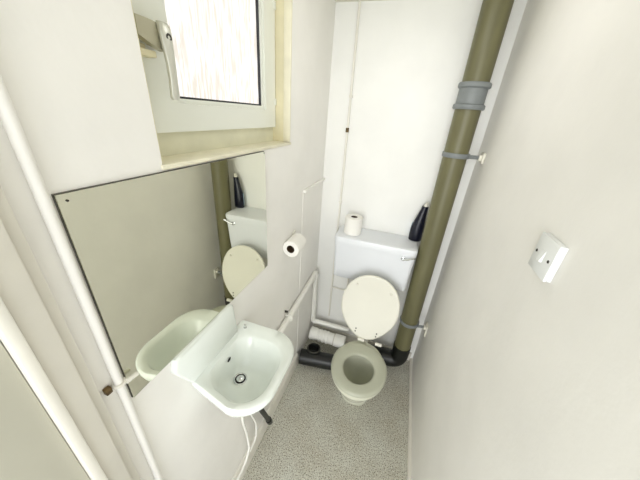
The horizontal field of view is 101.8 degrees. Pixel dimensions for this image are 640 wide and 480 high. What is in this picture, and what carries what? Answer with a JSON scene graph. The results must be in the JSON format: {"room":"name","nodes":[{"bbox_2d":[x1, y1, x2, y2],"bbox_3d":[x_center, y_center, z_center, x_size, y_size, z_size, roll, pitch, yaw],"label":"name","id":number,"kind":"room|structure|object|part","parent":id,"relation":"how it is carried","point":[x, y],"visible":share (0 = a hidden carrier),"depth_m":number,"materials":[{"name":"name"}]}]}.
{"room":"bathroom","nodes":[
{"label":"bathroom","id":0,"kind":"room"},
{"bbox_2d":[0,0,335,479],"bbox_3d":[-0.296,0.086,1.146,0.130,2.200,1.520,12,27,15],"label":"wall","id":1,"kind":"structure","parent":0,"point":[72,72],"depth_m":0.47,"materials":[{"name":"white paint"}]},
{"bbox_2d":[0,342,89,479],"bbox_3d":[-0.554,0.640,0.156,0.101,2.020,0.810,12,27,15],"label":"door","id":2,"kind":"structure","parent":1,"relation":"in","point":[32,447],"depth_m":0.39,"materials":[{"name":"grey paint"}]},
{"bbox_2d":[0,186,140,479],"bbox_3d":[-0.439,0.387,0.508,0.041,2.200,0.069,12,27,15],"label":"door frame","id":3,"kind":"structure","parent":1,"relation":"attached to","point":[34,332],"depth_m":0.40,"materials":[{"name":"beige paint"}]},
{"bbox_2d":[0,74,162,479],"bbox_3d":[-0.424,0.356,0.576,0.029,2.199,0.059,12,27,15],"label":"riser pipe","id":4,"kind":"object","parent":1,"relation":"attached to","point":[10,121],"visible":1,"depth_m":0.41,"materials":[{"name":"white paint"}]},
{"bbox_3d":[-0.407,0.296,0.561,0.012,0.015,0.026,12,27,15],"label":"tee arm","id":5,"kind":"part","parent":4,"relation":"part of","materials":[{"name":"white paint"}]},
{"bbox_2d":[51,151,267,396],"bbox_3d":[-0.313,0.022,0.758,0.009,0.476,0.626,12,27,15],"label":"wall mirror","id":6,"kind":"object","parent":1,"relation":"attached to","point":[159,255],"visible":1,"depth_m":0.61,"materials":[{"name":"grey mirror"}]},
{"bbox_2d":[131,0,292,169],"bbox_3d":[-0.273,-0.554,0.728,0.135,0.583,0.663,12,27,15],"label":"window","id":7,"kind":"structure","parent":1,"relation":"in","point":[214,57],"depth_m":0.75,"materials":[{"name":"paint"}]},
{"bbox_3d":[-0.320,-0.376,0.554,0.022,0.139,0.029,12,27,15],"label":"handle lever","id":8,"kind":"part","parent":7,"relation":"part of","materials":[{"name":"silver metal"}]},
{"bbox_3d":[-0.288,-0.571,0.748,0.007,0.310,0.405,12,27,15],"label":"glass pane","id":9,"kind":"part","parent":7,"relation":"part of","materials":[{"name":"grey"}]},
{"bbox_3d":[-0.311,-0.564,0.738,0.054,0.578,0.655,12,27,15],"label":"frame","id":10,"kind":"part","parent":7,"relation":"part of","materials":[{"name":"paint"}]},
{"bbox_3d":[-0.287,-0.297,0.853,0.125,0.011,0.663,12,27,15],"label":"sill","id":11,"kind":"part","parent":7,"relation":"part of","materials":[{"name":"beige paint"}]},
{"bbox_2d":[171,304,293,416],"bbox_3d":[-0.237,0.408,0.855,0.254,0.286,0.330,12,27,15],"label":"washbasin","id":12,"kind":"object","parent":1,"relation":"attached to","point":[240,368],"visible":1,"depth_m":0.87,"materials":[{"name":"white ceramic"}]},
{"bbox_2d":[236,417,249,479],"bbox_3d":[-0.377,0.847,1.054,0.030,0.694,0.305,12,27,15],"label":"supply pipe","id":13,"kind":"object","parent":12,"relation":"attached to","point":[242,418],"visible":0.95,"depth_m":1.26,"materials":[{"name":"white plastic"}]},
{"bbox_2d":[250,414,256,451],"bbox_3d":[-0.325,0.770,1.202,0.022,0.680,0.097,7,26,6],"label":"flexible hose","id":14,"kind":"object","parent":12,"relation":"attached to","point":[252,416],"visible":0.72,"depth_m":1.34,"materials":[{"name":"white plastic"}]},
{"bbox_2d":[259,408,272,424],"bbox_3d":[-0.293,0.784,1.224,0.035,0.715,0.297,9,26,9],"label":"trap","id":15,"kind":"object","parent":12,"relation":"attached to","point":[263,412],"visible":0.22,"depth_m":1.39,"materials":[{"name":"black plastic"}]},
{"bbox_2d":[232,353,298,479],"bbox_3d":[-0.338,1.094,1.475,0.018,0.100,1.078,12,27,15],"label":"baseboard","id":16,"kind":"structure","parent":1,"relation":"attached to","point":[263,426],"depth_m":1.54,"materials":[{"name":"white paint"}]},
{"bbox_2d":[297,178,324,354],"bbox_3d":[-0.072,0.260,1.822,0.016,1.325,0.352,12,27,15],"label":"panel","id":17,"kind":"object","parent":1,"relation":"attached to","point":[312,195],"visible":0.97,"depth_m":1.72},
{"bbox_2d":[277,270,348,332],"bbox_3d":[-0.054,0.649,1.594,0.322,0.513,0.958,12,27,15],"label":"pipe","id":18,"kind":"object","parent":1,"relation":"attached to","point":[313,279],"visible":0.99,"depth_m":1.84,"materials":[{"name":"white plastic"}]},
{"bbox_2d":[309,326,345,347],"bbox_3d":[0.059,0.766,2.045,0.280,0.102,0.102,12,27,15],"label":"connector","id":19,"kind":"object","parent":18,"relation":"attached to","point":[323,336],"visible":0.99,"depth_m":2.01,"materials":[{"name":"white plastic"}]},
{"bbox_3d":[-0.130,-0.009,1.337,0.047,0.045,0.110,12,27,15],"label":"toilet roll holder","id":20,"kind":"object","parent":1,"relation":"attached to","visible":0},
{"bbox_2d":[283,233,305,256],"bbox_3d":[-0.126,0.025,1.302,0.085,0.085,0.105,12,27,15],"label":"toilet roll","id":21,"kind":"object","parent":20,"relation":"hanging from","point":[296,242],"visible":1,"depth_m":1.27,"materials":[{"name":"white paper"}]},
{"bbox_2d":[242,338,409,479],"bbox_3d":[-0.024,1.359,1.153,2.100,0.050,2.390,12,27,15],"label":"floor","id":22,"kind":"structure","parent":0,"point":[314,433],"depth_m":1.54,"materials":[{"name":"plastic"}]},
{"bbox_2d":[299,343,333,369],"bbox_3d":[0.022,0.876,1.934,0.339,0.129,0.138,8,26,7],"label":"drain pipe","id":23,"kind":"object","parent":22,"relation":"on","point":[311,356],"visible":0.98,"depth_m":1.89,"materials":[{"name":"black plastic"}]},
{"bbox_2d":[307,343,320,354],"bbox_3d":[-0.048,0.837,1.950,0.100,0.082,0.100,12,27,15],"label":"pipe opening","id":24,"kind":"object","parent":23,"relation":"attached to","point":[313,348],"depth_m":1.95,"materials":[{"name":"grey plastic"}]},
{"bbox_2d":[331,275,399,405],"bbox_3d":[0.255,0.656,1.603,0.352,0.850,0.640,12,27,15],"label":"toilet","id":25,"kind":"object","parent":22,"relation":"on","point":[370,305],"visible":1,"depth_m":1.58,"materials":[{"name":"ceramic"}]},
{"bbox_3d":[0.220,0.726,1.479,0.314,0.023,0.350,12,27,15],"label":"seat","id":26,"kind":"part","parent":25,"relation":"part of","materials":[{"name":"plastic"}]},
{"bbox_3d":[0.304,0.422,1.604,0.352,0.425,0.101,12,27,15],"label":"lid","id":27,"kind":"part","parent":25,"relation":"part of","materials":[{"name":"beige plastic"}]},
{"bbox_2d":[335,0,384,1],"bbox_3d":[0.141,-0.678,0.198,2.100,0.060,2.470,12,27,15],"label":"ceiling","id":28,"kind":"structure","parent":0,"point":[335,0],"depth_m":1.27,"materials":[{"name":"white paint"}]},
{"bbox_2d":[313,0,526,357],"bbox_3d":[0.418,-0.141,1.720,1.080,2.200,0.100,12,27,15],"label":"wall","id":29,"kind":"structure","parent":0,"point":[412,55],"depth_m":1.42,"materials":[{"name":"white paint"}]},
{"bbox_2d":[328,0,360,315],"bbox_3d":[0.188,-0.258,1.679,0.144,1.984,0.022,12,27,15],"label":"pipe","id":30,"kind":"object","parent":29,"relation":"attached to","point":[359,2],"visible":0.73,"depth_m":1.51,"materials":[{"name":"white paint"}]},
{"bbox_2d":[313,324,411,359],"bbox_3d":[0.326,0.833,2.137,0.808,0.075,0.016,12,27,15],"label":"baseboard","id":31,"kind":"structure","parent":29,"relation":"attached to","point":[349,338],"depth_m":2.15,"materials":[{"name":"beige paint"}]},
{"bbox_2d":[334,225,417,290],"bbox_3d":[0.339,0.121,1.681,0.499,0.309,0.225,12,27,15],"label":"toilet cistern","id":32,"kind":"object","parent":29,"relation":"attached to","point":[390,257],"visible":0.88,"depth_m":1.60,"materials":[{"name":"white ceramic"}]},
{"bbox_2d":[344,214,362,235],"bbox_3d":[0.208,-0.095,1.627,0.108,0.108,0.108,12,27,15],"label":"toilet roll","id":33,"kind":"object","parent":32,"relation":"on","point":[353,222],"visible":1,"depth_m":1.59,"materials":[{"name":"white paper"}]},
{"bbox_3d":[0.352,-0.001,1.633,0.499,0.047,0.202,12,27,15],"label":"tank lid","id":34,"kind":"part","parent":32,"relation":"part of","materials":[{"name":"white ceramic"}]},
{"bbox_2d":[408,202,428,241],"bbox_3d":[0.594,-0.111,1.562,0.076,0.246,0.050,12,27,15],"label":"bottle","id":35,"kind":"object","parent":32,"relation":"on","point":[417,227],"visible":0.99,"depth_m":1.55,"materials":[{"name":"black plastic"}]},
{"bbox_2d":[411,0,639,479],"bbox_3d":[0.475,0.443,0.536,0.100,2.200,2.370,12,27,15],"label":"wall","id":36,"kind":"structure","parent":0,"point":[517,375],"depth_m":0.61,"materials":[{"name":"white paint"}]},
{"bbox_2d":[407,358,411,479],"bbox_3d":[0.353,1.399,1.052,0.018,0.018,2.320,12,27,15],"label":"baseboard","id":37,"kind":"structure","parent":36,"relation":"attached to","point":[410,363],"depth_m":1.60,"materials":[{"name":"beige paint"}]},
{"bbox_2d":[371,0,513,366],"bbox_3d":[0.606,-0.035,1.503,0.332,2.174,0.137,12,27,15],"label":"pipe","id":38,"kind":"object","parent":36,"relation":"attached to","point":[494,15],"visible":0.98,"depth_m":1.26,"materials":[{"name":"green plastic"}]},
{"bbox_3d":[0.701,0.596,1.739,0.024,0.084,0.053,12,27,15],"label":"wall plate","id":39,"kind":"part","parent":38,"relation":"part of","materials":[{"name":"beige plastic"}]},
{"bbox_3d":[0.748,-0.399,1.256,0.058,0.018,0.018,6,26,4],"label":"clip arm","id":40,"kind":"part","parent":38,"relation":"part of","materials":[{"name":"grey plastic"}]},
{"bbox_3d":[0.776,-0.396,1.253,0.024,0.048,0.053,12,27,15],"label":"wall plate","id":41,"kind":"part","parent":38,"relation":"part of","materials":[{"name":"beige plastic"}]},
{"bbox_2d":[528,232,568,282],"bbox_3d":[0.508,0.037,0.587,0.022,0.087,0.087,12,27,15],"label":"light switch","id":42,"kind":"object","parent":36,"relation":"attached to","point":[549,252],"visible":1,"depth_m":0.57,"materials":[{"name":"white plastic"}]}
]}

